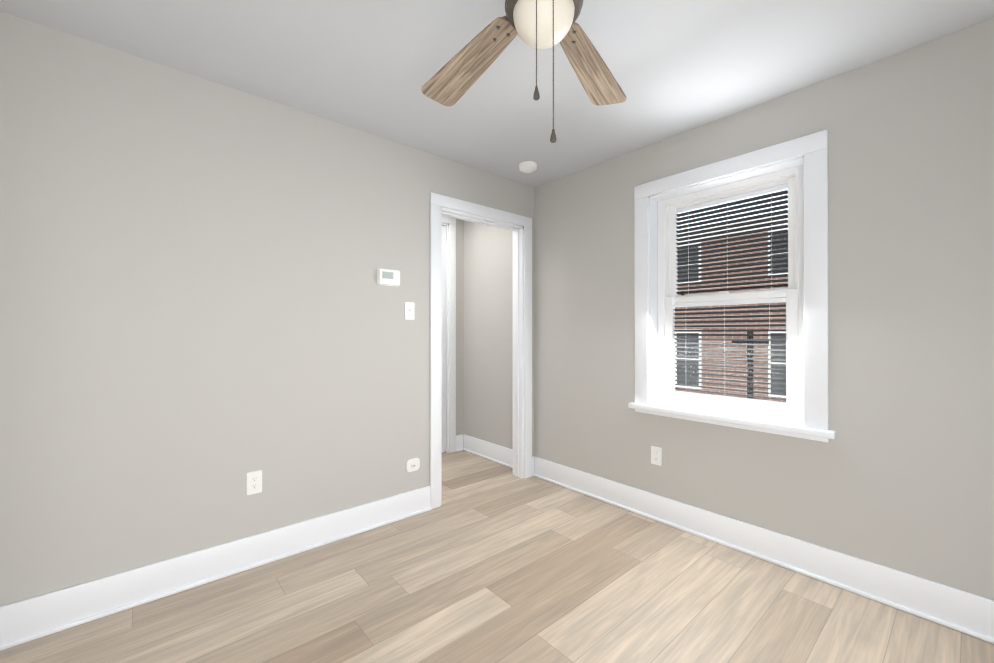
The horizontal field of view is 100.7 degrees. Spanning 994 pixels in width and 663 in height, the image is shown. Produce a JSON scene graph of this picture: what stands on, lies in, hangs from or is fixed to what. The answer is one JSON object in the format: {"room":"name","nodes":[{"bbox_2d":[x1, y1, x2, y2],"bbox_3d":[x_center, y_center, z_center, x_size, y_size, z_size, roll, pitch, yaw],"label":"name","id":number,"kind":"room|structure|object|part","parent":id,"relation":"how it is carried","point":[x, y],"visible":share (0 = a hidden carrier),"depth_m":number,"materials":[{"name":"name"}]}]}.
{"room":"empty bedroom","nodes":[
{"label":"empty bedroom","id":0,"kind":"room"},
{"bbox_2d":[0,11,533,605],"bbox_3d":[-0.927,-0.007,2.502,3.180,2.440,0.120,0,0,-41],"label":"wall","id":1,"kind":"structure","parent":0,"point":[202,313],"depth_m":1.96,"materials":[{"name":"grey paint"}]},
{"bbox_2d":[0,486,430,650],"bbox_3d":[-1.210,1.132,2.154,2.002,0.160,0.029,0,0,-41],"label":"baseboard","id":2,"kind":"structure","parent":1,"relation":"attached to","point":[49,613],"depth_m":1.93,"materials":[{"name":"white wood"}]},
{"bbox_2d":[246,470,261,494],"bbox_3d":[-1.256,0.782,2.130,0.070,0.115,0.008,0,0,-41],"label":"electrical outlet","id":3,"kind":"object","parent":1,"relation":"attached to","point":[254,483],"visible":1,"depth_m":2.13,"materials":[{"name":"white plastic"}]},
{"bbox_2d":[377,268,399,286],"bbox_3d":[-0.685,-0.343,2.613,0.146,0.104,0.030,0,0,-41],"label":"thermostat","id":4,"kind":"object","parent":1,"relation":"attached to","point":[386,277],"visible":1,"depth_m":2.60,"materials":[{"name":"white plastic"}]},
{"bbox_2d":[405,302,414,319],"bbox_3d":[-0.574,-0.136,2.716,0.070,0.115,0.017,0,0,-41],"label":"light switch","id":5,"kind":"object","parent":1,"relation":"attached to","point":[409,310],"visible":1,"depth_m":2.72,"materials":[{"name":"white plastic"}]},
{"bbox_2d":[406,458,419,471],"bbox_3d":[-0.552,0.884,2.723,0.100,0.082,0.030,0,0,-41],"label":"outlet","id":6,"kind":"object","parent":1,"relation":"attached to","point":[412,464],"visible":1,"depth_m":2.72,"materials":[{"name":"white plastic"}]},
{"bbox_2d":[430,192,531,508],"bbox_3d":[-0.128,0.132,3.191,0.986,2.168,0.157,0,0,-41],"label":"door frame","id":7,"kind":"structure","parent":1,"relation":"attached to","point":[522,348],"depth_m":3.32,"materials":[{"name":"white wood"}]},
{"bbox_2d":[446,219,463,434],"bbox_3d":[-1.315,-0.003,3.501,2.460,2.440,0.120,0,0,-41],"label":"wall","id":8,"kind":"structure","parent":0,"point":[459,326],"depth_m":4.23,"materials":[{"name":"grey paint"}]},
{"bbox_2d":[442,226,445,452],"bbox_3d":[-0.788,0.075,3.878,0.766,2.270,0.109,0,0,-41],"label":"hall door","id":9,"kind":"structure","parent":8,"relation":"in","point":[443,338],"depth_m":4.12,"materials":[{"name":"white wood"}]},
{"bbox_2d":[442,216,455,452],"bbox_3d":[-0.821,0.033,3.916,0.950,2.370,0.139,0,0,-41],"label":"door frame","id":10,"kind":"structure","parent":8,"relation":"attached to","point":[450,225],"depth_m":4.14,"materials":[{"name":"white wood"}]},
{"bbox_2d":[0,450,993,662],"bbox_3d":[-0.065,1.261,1.716,3.460,0.100,4.450,0,0,-41],"label":"floor","id":11,"kind":"structure","parent":0,"point":[488,561],"depth_m":1.81,"materials":[{"name":"brown wood"}]},
{"bbox_2d":[0,0,993,186],"bbox_3d":[-0.065,-1.279,1.724,3.460,0.100,4.450,0,0,-41],"label":"ceiling","id":12,"kind":"structure","parent":0,"point":[675,67],"depth_m":1.83,"materials":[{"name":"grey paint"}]},
{"bbox_2d":[421,0,626,142],"bbox_3d":[0.101,-0.856,1.195,1.297,0.749,1.242,0,0,-41],"label":"fan","id":13,"kind":"object","parent":12,"relation":"hanging from","point":[541,24],"visible":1,"depth_m":1.39,"materials":[{"name":"brown wood"}]},
{"bbox_3d":[-0.107,-0.960,1.491,0.145,0.006,0.518,11,-7,-35],"label":"blade","id":14,"kind":"part","parent":13,"relation":"part of","materials":[{"name":"brown wood"}]},
{"bbox_3d":[0.131,-0.858,1.159,0.172,0.090,0.172,0,0,-41],"label":"globe","id":15,"kind":"part","parent":13,"relation":"part of","materials":[{"name":"beige glass"}]},
{"bbox_3d":[0.344,-0.960,1.508,0.145,0.006,0.518,10,5,31],"label":"blade","id":16,"kind":"part","parent":13,"relation":"part of","materials":[{"name":"brown wood"}]},
{"bbox_2d":[519,161,536,172],"bbox_3d":[0.228,-1.204,3.028,0.136,0.042,0.136,0,0,-41],"label":"smoke detector","id":17,"kind":"object","parent":12,"relation":"attached to","point":[527,166],"visible":1,"depth_m":2.99,"materials":[{"name":"white plastic"}]},
{"bbox_2d":[464,18,993,599],"bbox_3d":[1.137,-0.006,2.759,0.280,2.440,4.450,0,0,-41],"label":"wall","id":18,"kind":"structure","parent":0,"point":[896,474],"depth_m":1.94,"materials":[{"name":"grey paint"}]},
{"bbox_2d":[460,434,512,467],"bbox_3d":[-0.065,1.138,3.910,0.030,0.160,0.890,0,0,-41],"label":"baseboard","id":19,"kind":"structure","parent":18,"relation":"attached to","point":[499,454],"depth_m":3.94,"materials":[{"name":"white wood"}]},
{"bbox_2d":[651,446,661,465],"bbox_3d":[1.030,0.804,2.661,0.008,0.115,0.070,0,0,-41],"label":"outlet","id":20,"kind":"object","parent":18,"relation":"attached to","point":[656,455],"visible":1,"depth_m":2.66,"materials":[{"name":"white plastic"}]},
{"bbox_2d":[628,130,836,441],"bbox_3d":[1.328,-0.219,2.436,0.245,1.515,1.090,0,0,-41],"label":"window unit","id":21,"kind":"structure","parent":18,"relation":"in","point":[792,408],"depth_m":2.29,"materials":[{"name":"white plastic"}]},
{"bbox_2d":[673,183,787,404],"bbox_3d":[1.381,-0.207,2.481,0.068,1.208,0.624,0,0,-41],"label":"window blinds","id":22,"kind":"object","parent":21,"relation":"attached to","point":[734,198],"visible":0.92,"depth_m":2.45,"materials":[{"name":"white plastic"}]},
{"bbox_2d":[675,190,787,401],"bbox_3d":[1.394,-0.207,2.493,0.042,1.220,0.636,0,0,-41],"label":"window","id":23,"kind":"structure","parent":21,"relation":"attached to","point":[693,375],"depth_m":2.46,"materials":[{"name":"clear glass"}]},
{"bbox_2d":[532,456,993,643],"bbox_3d":[1.350,1.133,2.272,0.030,0.160,3.200,0,0,-41],"label":"baseboard","id":24,"kind":"structure","parent":18,"relation":"attached to","point":[970,614],"depth_m":2.06,"materials":[{"name":"white wood"}]},
{"label":"outside","id":25,"kind":"structure","parent":0,"visible":0},
{"bbox_2d":[678,189,787,229],"bbox_3d":[7.048,-24.765,9.396,16.600,68.000,120.000,0,0,-41],"label":"sky","id":26,"kind":"structure","parent":25,"point":[734,210],"depth_m":17.88,"materials":[{"name":"white"}]},
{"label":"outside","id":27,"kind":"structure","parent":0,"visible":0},
{"bbox_2d":[675,213,787,401],"bbox_3d":[4.973,1.737,11.483,1.100,9.010,26.000,0,0,-41],"label":"building","id":28,"kind":"structure","parent":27,"point":[734,360],"depth_m":10.57,"materials":[{"name":"brick"}]}
]}

